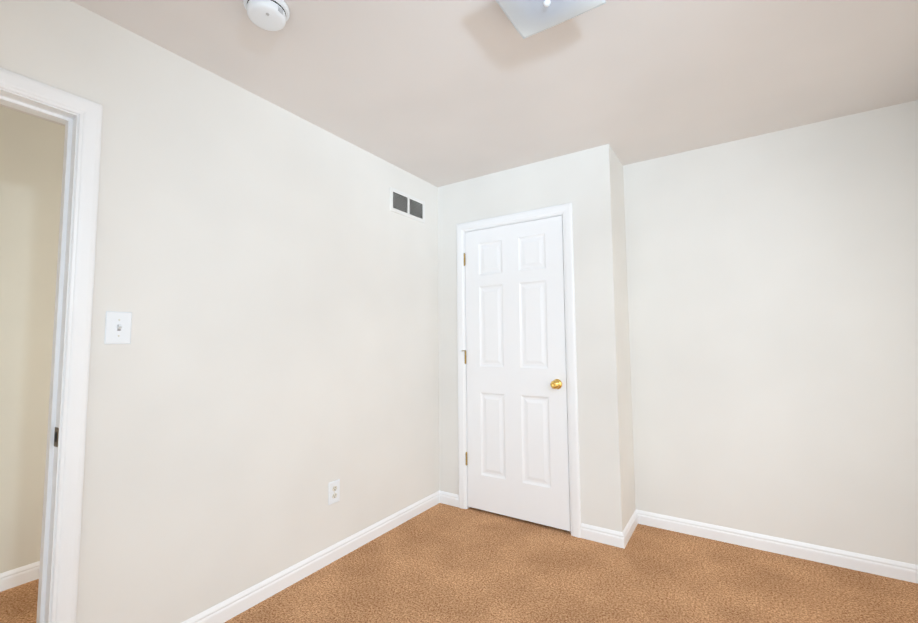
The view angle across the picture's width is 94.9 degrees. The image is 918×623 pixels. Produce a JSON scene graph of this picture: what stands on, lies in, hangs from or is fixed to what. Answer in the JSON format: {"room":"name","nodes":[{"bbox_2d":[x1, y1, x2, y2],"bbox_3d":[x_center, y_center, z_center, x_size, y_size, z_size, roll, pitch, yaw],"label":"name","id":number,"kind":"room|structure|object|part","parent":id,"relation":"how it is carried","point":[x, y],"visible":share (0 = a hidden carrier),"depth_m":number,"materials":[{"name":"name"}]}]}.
{"room":"empty bedroom","nodes":[
{"label":"empty bedroom","id":0,"kind":"room"},
{"bbox_2d":[0,106,64,572],"bbox_3d":[-2.610,0.142,1.778,0.115,2.440,3.030,-3,-5,33],"label":"wall","id":1,"kind":"structure","parent":0,"point":[31,158],"depth_m":2.19,"materials":[{"name":"paint"}]},
{"bbox_2d":[0,561,39,591],"bbox_3d":[-2.546,1.314,1.661,0.012,0.085,2.800,-3,-5,33],"label":"baseboard","id":2,"kind":"structure","parent":1,"relation":"attached to","point":[19,576],"depth_m":2.13,"materials":[{"name":"white paint"}]},
{"bbox_2d":[0,0,438,622],"bbox_3d":[-1.161,0.135,1.856,0.115,2.440,4.515,-3,-5,33],"label":"wall","id":3,"kind":"structure","parent":0,"point":[266,272],"depth_m":1.92,"materials":[{"name":"paint"}]},
{"bbox_2d":[0,67,102,622],"bbox_3d":[-1.625,0.258,1.119,0.133,2.099,0.967,-3,-5,33],"label":"door frame","id":4,"kind":"structure","parent":3,"relation":"attached to","point":[71,462],"depth_m":1.46,"materials":[{"name":"white paint"}]},
{"bbox_2d":[54,427,58,446],"bbox_3d":[-1.375,0.428,1.439,0.036,0.064,0.002,-3,-5,33],"label":"strike plate","id":5,"kind":"object","parent":3,"relation":"attached to","point":[56,437],"visible":1,"depth_m":1.44,"materials":[{"name":"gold metal"}]},
{"bbox_2d":[104,311,131,343],"bbox_3d":[-1.268,0.061,1.574,0.021,0.122,0.080,-3,-5,33],"label":"switch plate","id":6,"kind":"object","parent":3,"relation":"attached to","point":[118,325],"visible":1,"depth_m":1.57,"materials":[{"name":"white plastic"}]},
{"bbox_2d":[182,490,445,622],"bbox_3d":[-0.725,1.343,2.308,0.013,0.085,2.122,-3,-5,33],"label":"baseboard","id":7,"kind":"structure","parent":3,"relation":"attached to","point":[235,605],"depth_m":2.20,"materials":[{"name":"white paint"}]},
{"bbox_2d":[328,479,339,504],"bbox_3d":[-0.702,1.017,2.375,0.008,0.122,0.078,-3,-5,33],"label":"duplex electrical outlet","id":8,"kind":"object","parent":3,"relation":"attached to","point":[334,492],"visible":1,"depth_m":2.37,"materials":[{"name":"white plastic"}]},
{"bbox_2d":[390,187,424,223],"bbox_3d":[-0.364,-0.761,3.041,0.007,0.168,0.385,-3,-5,33],"label":"air vent","id":9,"kind":"object","parent":3,"relation":"in","point":[406,205],"visible":1,"depth_m":3.03,"materials":[{"name":"white metal"}]},
{"bbox_2d":[0,503,917,622],"bbox_3d":[-0.389,1.355,1.202,4.350,0.100,4.630,-3,-5,33],"label":"floor","id":10,"kind":"structure","parent":0,"point":[441,563],"depth_m":2.10,"materials":[{"name":"carpet"}]},
{"bbox_2d":[0,0,917,186],"bbox_3d":[-0.411,-1.178,1.380,4.350,0.100,4.630,-3,-5,33],"label":"ceiling","id":11,"kind":"structure","parent":0,"point":[438,93],"depth_m":1.91,"materials":[{"name":"paint"}]},
{"bbox_2d":[243,0,289,30],"bbox_3d":[-0.702,-1.087,1.538,0.155,0.054,0.155,-3,-5,33],"label":"smoke detector","id":12,"kind":"object","parent":11,"relation":"attached to","point":[270,15],"visible":1,"depth_m":1.52,"materials":[{"name":"white plastic"}]},
{"bbox_2d":[496,0,605,38],"bbox_3d":[0.292,-1.073,1.403,0.312,0.118,0.312,-3,-5,33],"label":"ceiling light","id":13,"kind":"object","parent":11,"relation":"attached to","point":[527,18],"visible":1,"depth_m":1.46,"materials":[{"name":"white glass"}]},
{"bbox_2d":[438,144,625,531],"bbox_3d":[0.423,0.198,2.960,1.325,2.440,0.100,-3,-5,33],"label":"wall","id":14,"kind":"structure","parent":0,"point":[582,181],"depth_m":2.68,"materials":[{"name":"paint"}]},
{"bbox_2d":[465,216,570,530],"bbox_3d":[0.364,0.389,2.909,0.757,2.018,0.099,-3,-5,33],"label":"closet door","id":15,"kind":"structure","parent":14,"relation":"in","point":[517,445],"depth_m":2.90,"materials":[{"name":"white paint"}]},
{"bbox_3d":[0.622,0.470,2.714,0.065,0.065,0.064,-3,-5,33],"label":"knob","id":16,"kind":"part","parent":15,"relation":"part of","materials":[{"name":"gold metal"}]},
{"bbox_2d":[456,202,580,537],"bbox_3d":[0.399,0.391,2.963,0.799,2.057,0.102,-3,-5,33],"label":"door frame","id":17,"kind":"structure","parent":14,"relation":"attached to","point":[465,340],"depth_m":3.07,"materials":[{"name":"white paint"}]},
{"bbox_2d":[613,151,635,524],"bbox_3d":[1.045,0.181,2.793,0.100,2.440,0.300,-3,-5,33],"label":"wall","id":18,"kind":"structure","parent":0,"point":[628,449],"depth_m":2.76,"materials":[{"name":"paint"}]},
{"bbox_2d":[618,509,641,548],"bbox_3d":[1.066,1.350,2.625,0.013,0.085,0.392,-3,-5,33],"label":"baseboard","id":19,"kind":"structure","parent":18,"relation":"attached to","point":[623,537],"depth_m":2.60,"materials":[{"name":"white paint"}]},
{"bbox_2d":[623,100,917,564],"bbox_3d":[1.374,0.181,2.826,3.065,2.440,0.115,-3,-5,33],"label":"wall","id":20,"kind":"structure","parent":0,"point":[772,281],"depth_m":2.43,"materials":[{"name":"paint"}]},
{"bbox_2d":[642,511,917,583],"bbox_3d":[1.838,1.325,2.372,1.585,0.085,0.012,-3,-5,33],"label":"baseboard","id":21,"kind":"structure","parent":20,"relation":"attached to","point":[889,568],"depth_m":2.36,"materials":[{"name":"white paint"}]}
]}

